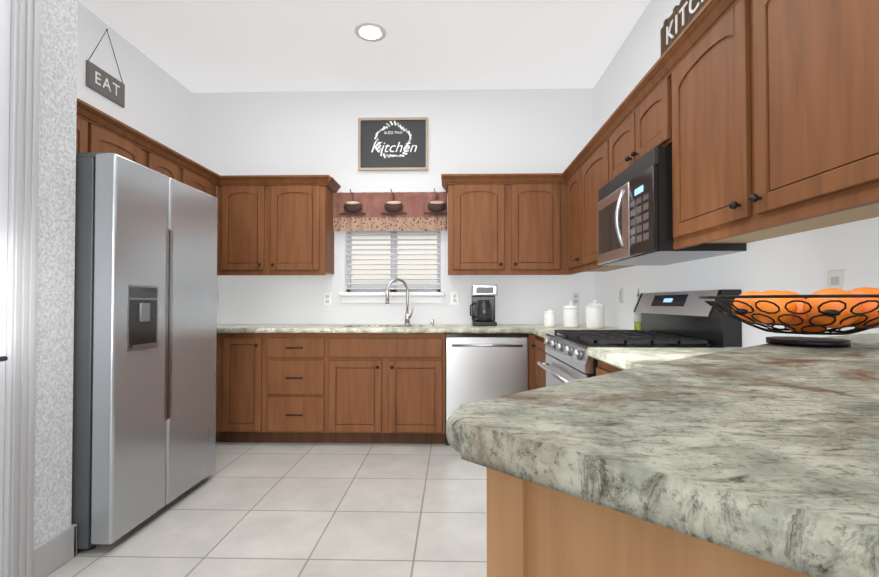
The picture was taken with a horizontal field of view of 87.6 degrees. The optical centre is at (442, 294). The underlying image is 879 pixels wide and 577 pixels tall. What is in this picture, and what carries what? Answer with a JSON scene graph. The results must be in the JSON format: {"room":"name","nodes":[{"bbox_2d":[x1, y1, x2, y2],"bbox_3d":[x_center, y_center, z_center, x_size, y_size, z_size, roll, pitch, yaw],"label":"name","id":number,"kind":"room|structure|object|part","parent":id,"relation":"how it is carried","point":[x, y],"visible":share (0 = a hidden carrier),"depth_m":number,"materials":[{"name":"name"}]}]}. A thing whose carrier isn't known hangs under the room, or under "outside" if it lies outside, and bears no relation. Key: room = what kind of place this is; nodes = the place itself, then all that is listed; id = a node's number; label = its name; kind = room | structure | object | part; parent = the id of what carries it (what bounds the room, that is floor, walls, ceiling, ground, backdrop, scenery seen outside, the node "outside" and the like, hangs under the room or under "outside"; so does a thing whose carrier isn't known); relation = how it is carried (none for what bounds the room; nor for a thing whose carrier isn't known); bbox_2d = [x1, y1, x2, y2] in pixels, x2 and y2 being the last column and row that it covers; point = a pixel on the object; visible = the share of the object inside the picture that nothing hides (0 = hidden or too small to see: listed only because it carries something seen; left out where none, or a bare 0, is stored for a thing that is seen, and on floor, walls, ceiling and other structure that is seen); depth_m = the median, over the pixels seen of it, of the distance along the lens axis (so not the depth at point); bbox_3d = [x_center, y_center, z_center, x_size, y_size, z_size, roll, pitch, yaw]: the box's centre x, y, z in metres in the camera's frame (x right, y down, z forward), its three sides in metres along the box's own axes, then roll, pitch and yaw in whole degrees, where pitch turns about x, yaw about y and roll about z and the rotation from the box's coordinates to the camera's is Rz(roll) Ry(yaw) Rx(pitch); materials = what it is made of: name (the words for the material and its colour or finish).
{"room":"kitchen","nodes":[
{"label":"kitchen","id":0,"kind":"room"},
{"bbox_2d":[0,356,7,361],"bbox_3d":[-1.593,0.229,1.586,0.059,0.064,0.128,0,-1,1],"label":"door lever","id":1,"kind":"object","parent":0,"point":[3,358],"visible":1,"depth_m":1.64,"materials":[{"name":"brown metal"}]},
{"bbox_2d":[33,0,77,547],"bbox_3d":[-2.179,-0.412,-0.064,1.020,3.050,4.195,0,-1,1],"label":"wall","id":2,"kind":"structure","parent":0,"point":[55,287],"depth_m":1.92,"materials":[{"name":"paint"}]},
{"bbox_2d":[0,0,40,576],"bbox_3d":[-1.632,-0.176,1.268,0.047,2.620,1.093,0,-1,1],"label":"door frame","id":3,"kind":"structure","parent":2,"relation":"attached to","point":[20,377],"depth_m":1.73,"materials":[{"name":"grey"}]},
{"bbox_2d":[33,524,76,576],"bbox_3d":[-1.986,1.075,1.912,0.761,0.140,0.216,0,-1,1],"label":"baseboard","id":4,"kind":"structure","parent":2,"relation":"attached to","point":[53,553],"depth_m":1.90,"materials":[{"name":"grey wood"}]},
{"bbox_2d":[77,2,191,159],"bbox_3d":[-2.474,-0.361,3.129,0.273,3.050,2.175,0,-1,1],"label":"wall","id":5,"kind":"structure","parent":0,"point":[158,103],"depth_m":3.49,"materials":[{"name":"grey paint"}]},
{"bbox_2d":[86,29,124,107],"bbox_3d":[-2.324,-1.607,3.176,0.016,0.479,0.341,0,-1,1],"label":"eat sign","id":6,"kind":"object","parent":5,"relation":"attached to","point":[100,81],"visible":1,"depth_m":3.16,"materials":[{"name":"painted wood"},{"name":"wire"}]},
{"bbox_2d":[76,108,147,166],"bbox_3d":[-2.140,-0.808,2.513,0.417,0.324,0.922,0,-1,1],"label":"upper cabinet","id":7,"kind":"object","parent":5,"relation":"attached to","point":[92,135],"depth_m":2.62,"materials":[{"name":"brown wood"}]},
{"bbox_2d":[148,144,183,182],"bbox_3d":[-2.124,-0.584,3.163,0.417,0.752,0.384,0,-1,1],"label":"upper cabinet","id":8,"kind":"object","parent":5,"relation":"attached to","point":[158,161],"depth_m":3.17,"materials":[{"name":"brown wood"}]},
{"bbox_2d":[184,164,219,271],"bbox_3d":[-2.112,-0.577,3.627,0.417,0.752,0.545,0,-1,1],"label":"upper cabinet","id":9,"kind":"object","parent":5,"relation":"attached to","point":[193,177],"depth_m":3.68,"materials":[{"name":"brown wood"}]},
{"bbox_2d":[46,441,486,576],"bbox_3d":[-0.560,1.171,1.074,5.400,0.080,6.600,0,-1,1],"label":"floor","id":10,"kind":"structure","parent":0,"point":[257,509],"depth_m":2.34,"materials":[{"name":"tile"}]},
{"bbox_2d":[71,152,217,550],"bbox_3d":[-1.877,0.260,2.480,0.912,1.784,0.891,0,-1,1],"label":"fridge","id":11,"kind":"object","parent":10,"relation":"on","point":[144,370],"visible":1,"depth_m":2.18,"materials":[{"name":"grey metal"}]},
{"bbox_2d":[216,332,231,441],"bbox_3d":[-1.981,0.739,3.877,0.666,0.873,0.613,0,-1,1],"label":"base cabinet","id":12,"kind":"object","parent":10,"relation":"on","point":[224,339],"depth_m":3.58,"materials":[{"name":"brown wood"}]},
{"bbox_2d":[228,332,263,441],"bbox_3d":[-1.539,0.739,3.866,0.328,0.873,0.613,0,-1,1],"label":"base cabinet","id":13,"kind":"object","parent":10,"relation":"on","point":[246,418],"depth_m":3.57,"materials":[{"name":"brown wood"}]},
{"bbox_2d":[264,332,335,442],"bbox_3d":[-1.095,0.739,3.855,0.560,0.873,0.613,0,-1,1],"label":"base cabinet","id":14,"kind":"object","parent":10,"relation":"on","point":[300,367],"depth_m":3.55,"materials":[{"name":"brown wood"}]},
{"bbox_2d":[336,328,447,443],"bbox_3d":[-0.430,0.738,3.839,0.920,0.873,0.613,0,-1,1],"label":"base cabinet","id":15,"kind":"object","parent":10,"relation":"on","point":[390,381],"depth_m":3.54,"materials":[{"name":"brown wood"}]},
{"bbox_2d":[217,324,607,331],"bbox_3d":[-0.479,0.279,3.832,3.672,0.041,0.643,0,-1,1],"label":"countertop","id":16,"kind":"structure","parent":15,"relation":"on","point":[220,327],"depth_m":3.59,"materials":[{"name":"grey stone"}]},
{"bbox_2d":[385,278,433,324],"bbox_3d":[-0.270,0.059,3.879,0.400,0.401,0.193,0,-1,1],"label":"faucet","id":17,"kind":"object","parent":16,"relation":"on","point":[407,316],"depth_m":3.92,"materials":[{"name":"silver metal"}]},
{"bbox_2d":[470,285,497,325],"bbox_3d":[0.344,0.088,3.876,0.227,0.340,0.257,0,-1,1],"label":"coffee maker","id":18,"kind":"object","parent":16,"relation":"on","point":[482,309],"visible":1,"depth_m":3.77,"materials":[{"name":"black plastic"}]},
{"bbox_2d":[544,308,555,326],"bbox_3d":[0.863,0.182,3.675,0.095,0.146,0.095,0,-1,1],"label":"canister","id":19,"kind":"object","parent":16,"relation":"on","point":[549,317],"visible":0.98,"depth_m":3.64,"materials":[{"name":"white ceramic"}]},
{"bbox_2d":[563,302,578,327],"bbox_3d":[1.015,0.156,3.612,0.119,0.196,0.119,0,-1,1],"label":"medium canister","id":20,"kind":"object","parent":16,"relation":"on","point":[571,315],"visible":1,"depth_m":3.56,"materials":[{"name":"white ceramic"}]},
{"bbox_2d":[585,300,604,327],"bbox_3d":[1.170,0.144,3.508,0.142,0.216,0.142,0,-1,1],"label":"canister","id":21,"kind":"object","parent":16,"relation":"on","point":[595,313],"visible":0.96,"depth_m":3.45,"materials":[{"name":"white ceramic"}]},
{"bbox_2d":[446,333,527,444],"bbox_3d":[0.349,0.740,3.771,0.631,0.866,0.617,0,-1,1],"label":"dishwasher","id":22,"kind":"object","parent":10,"relation":"on","point":[481,366],"visible":0.69,"depth_m":3.52,"materials":[{"name":"silver metal"}]},
{"bbox_2d":[537,289,741,386],"bbox_3d":[0.952,0.567,2.447,0.743,1.168,0.876,0,-1,1],"label":"range","id":23,"kind":"object","parent":10,"relation":"on","point":[685,319],"visible":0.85,"depth_m":2.27,"materials":[{"name":"silver metal"}]},
{"bbox_2d":[436,328,878,576],"bbox_3d":[0.642,0.076,0.485,1.266,0.017,1.151,0,-1,1],"label":"countertop","id":24,"kind":"structure","parent":10,"relation":"on","point":[762,460],"depth_m":0.21,"materials":[{"name":"grey stone"}]},
{"bbox_2d":[634,289,640,329],"bbox_3d":[1.272,0.101,2.966,0.056,0.285,0.056,0,-1,1],"label":"oil bottle","id":25,"kind":"object","parent":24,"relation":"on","point":[637,321],"visible":0.54,"depth_m":2.95,"materials":[{"name":"yellow"}]},
{"bbox_2d":[699,287,878,346],"bbox_3d":[0.503,0.029,0.633,0.259,0.077,0.259,0,-1,1],"label":"fruit bowl","id":26,"kind":"object","parent":24,"relation":"on","point":[819,312],"visible":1,"depth_m":0.59,"materials":[{"name":"black metal"}]},
{"bbox_2d":[78,0,650,92],"bbox_3d":[-0.560,-1.968,1.124,4.200,0.100,6.600,0,-1,1],"label":"ceiling","id":27,"kind":"structure","parent":0,"point":[206,46],"depth_m":3.40,"materials":[{"name":"white paint"}]},
{"bbox_2d":[354,23,385,41],"bbox_3d":[-0.514,-1.879,3.282,0.224,0.006,0.224,0,-1,1],"label":"recessed light","id":28,"kind":"object","parent":27,"relation":"in","point":[372,32],"visible":1,"depth_m":3.28,"materials":[{"name":"white"}]},
{"bbox_2d":[192,88,594,323],"bbox_3d":[-0.482,-0.343,4.237,4.200,3.050,0.140,0,-1,1],"label":"wall","id":29,"kind":"structure","parent":0,"point":[498,131],"depth_m":4.18,"materials":[{"name":"grey paint"}]},
{"bbox_2d":[220,180,271,274],"bbox_3d":[-1.693,-0.570,4.034,0.440,0.752,0.327,0,-1,1],"label":"upper cabinet","id":30,"kind":"object","parent":29,"relation":"attached to","point":[243,203],"depth_m":3.88,"materials":[{"name":"brown wood"}]},
{"bbox_2d":[268,180,335,274],"bbox_3d":[-1.230,-0.570,4.022,0.485,0.752,0.327,0,-1,1],"label":"upper cabinet","id":31,"kind":"object","parent":29,"relation":"attached to","point":[300,212],"depth_m":3.87,"materials":[{"name":"brown wood"}]},
{"bbox_2d":[333,188,446,230],"bbox_3d":[-0.466,-0.758,4.098,1.024,0.375,0.046,0,-1,1],"label":"valance","id":32,"kind":"object","parent":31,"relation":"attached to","point":[392,211],"visible":1,"depth_m":4.10,"materials":[{"name":"fabric"}]},
{"bbox_2d":[324,293,330,304],"bbox_3d":[-1.044,0.038,4.171,0.072,0.116,0.008,0,-1,1],"label":"electrical outlet","id":33,"kind":"object","parent":29,"relation":"attached to","point":[327,298],"visible":1,"depth_m":4.17,"materials":[{"name":"white plastic"}]},
{"bbox_2d":[339,292,444,302],"bbox_3d":[-0.451,0.026,4.178,0.955,0.100,0.135,0,-1,1],"label":"window sill","id":34,"kind":"structure","parent":29,"relation":"attached to","point":[394,297],"depth_m":4.13,"materials":[{"name":"white"}]},
{"bbox_2d":[358,117,427,170],"bbox_3d":[-0.445,-1.371,4.168,0.638,0.478,0.026,0,-1,1],"label":"sign","id":35,"kind":"object","parent":29,"relation":"attached to","point":[394,144],"visible":1,"depth_m":4.17,"materials":[{"name":"grey"}]},
{"bbox_2d":[347,231,440,291],"bbox_3d":[-0.449,-0.460,4.273,0.875,0.875,0.040,0,-1,1],"label":"window","id":36,"kind":"structure","parent":29,"relation":"in","point":[392,257],"depth_m":4.25,"materials":[{"name":"grey plastic"}]},
{"bbox_2d":[346,231,439,289],"bbox_3d":[-0.450,-0.469,4.213,0.859,0.851,0.050,0,-1,1],"label":"window blind","id":37,"kind":"object","parent":36,"relation":"attached to","point":[424,259],"visible":0.52,"depth_m":4.21,"materials":[{"name":"white plastic"}]},
{"bbox_2d":[451,292,458,304],"bbox_3d":[0.113,0.030,4.142,0.072,0.116,0.008,0,-1,1],"label":"electrical outlet","id":38,"kind":"object","parent":29,"relation":"attached to","point":[454,298],"visible":1,"depth_m":4.14,"materials":[{"name":"white plastic"}]},
{"bbox_2d":[448,180,563,274],"bbox_3d":[0.552,-0.571,3.978,1.000,0.752,0.327,0,-1,1],"label":"upper cabinet","id":39,"kind":"object","parent":29,"relation":"attached to","point":[496,227],"depth_m":3.82,"materials":[{"name":"brown wood"}]},
{"bbox_2d":[572,293,579,304],"bbox_3d":[1.200,0.037,4.115,0.072,0.116,0.008,0,-1,1],"label":"electrical outlet","id":40,"kind":"object","parent":29,"relation":"attached to","point":[575,298],"visible":0.94,"depth_m":4.11,"materials":[{"name":"white plastic"}]},
{"bbox_2d":[593,0,878,347],"bbox_3d":[1.413,-0.396,0.935,0.247,3.050,6.370,0,-1,1],"label":"wall","id":41,"kind":"structure","parent":0,"point":[801,263],"depth_m":2.10,"materials":[{"name":"grey paint"}]},
{"bbox_2d":[564,168,620,271],"bbox_3d":[1.186,-0.578,3.548,0.329,0.752,0.540,0,-1,1],"label":"upper cabinet","id":42,"kind":"object","parent":41,"relation":"attached to","point":[570,180],"depth_m":3.68,"materials":[{"name":"brown wood"}]},
{"bbox_2d":[576,136,635,267],"bbox_3d":[1.174,-0.585,3.090,0.329,0.752,0.650,0,-1,1],"label":"upper cabinet","id":43,"kind":"object","parent":41,"relation":"attached to","point":[592,172],"depth_m":3.17,"materials":[{"name":"brown wood"}]},
{"bbox_2d":[619,288,623,302],"bbox_3d":[1.347,0.004,3.446,0.008,0.116,0.072,0,-1,1],"label":"light switch","id":44,"kind":"object","parent":41,"relation":"attached to","point":[621,298],"visible":1,"depth_m":3.44,"materials":[{"name":"white plastic"}]},
{"bbox_2d":[604,64,667,181],"bbox_3d":[1.157,-0.818,2.377,0.329,0.310,0.784,0,-1,1],"label":"upper cabinet","id":45,"kind":"object","parent":41,"relation":"attached to","point":[642,126],"depth_m":2.30,"materials":[{"name":"brown wood"}]},
{"bbox_2d":[597,146,746,265],"bbox_3d":[1.094,-0.411,2.371,0.454,0.455,0.776,0,-1,1],"label":"microwave","id":46,"kind":"object","parent":45,"relation":"attached to","point":[635,215],"visible":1,"depth_m":2.14,"materials":[{"name":"black"}]},
{"bbox_3d":[0.908,-0.374,2.375,0.081,0.373,0.776,0,-1,1],"label":"door","id":47,"kind":"part","parent":46,"relation":"part of","materials":[{"name":"silver metal"}]},
{"bbox_2d":[660,0,707,55],"bbox_3d":[1.309,-1.506,2.329,0.022,0.239,0.856,0,-1,1],"label":"kitchen sign","id":48,"kind":"object","parent":41,"relation":"attached to","point":[679,19],"visible":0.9,"depth_m":2.54,"materials":[{"name":"brown wood"}]},
{"bbox_2d":[664,0,878,247],"bbox_3d":[1.134,-0.612,1.436,0.329,0.752,1.092,0,-1,1],"label":"upper cabinet","id":49,"kind":"object","parent":41,"relation":"attached to","point":[762,120],"depth_m":1.36,"materials":[{"name":"brown wood"}]},
{"bbox_2d":[827,269,845,290],"bbox_3d":[1.300,-0.024,1.512,0.008,0.116,0.072,0,-1,1],"label":"electrical outlet","id":50,"kind":"object","parent":41,"relation":"attached to","point":[836,279],"visible":0.56,"depth_m":1.51,"materials":[{"name":"white plastic"}]},
{"label":"outside","id":51,"kind":"structure","parent":0,"visible":0},
{"bbox_2d":[351,231,436,287],"bbox_3d":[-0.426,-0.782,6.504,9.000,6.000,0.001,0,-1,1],"label":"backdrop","id":52,"kind":"structure","parent":51,"point":[389,261],"depth_m":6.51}
]}

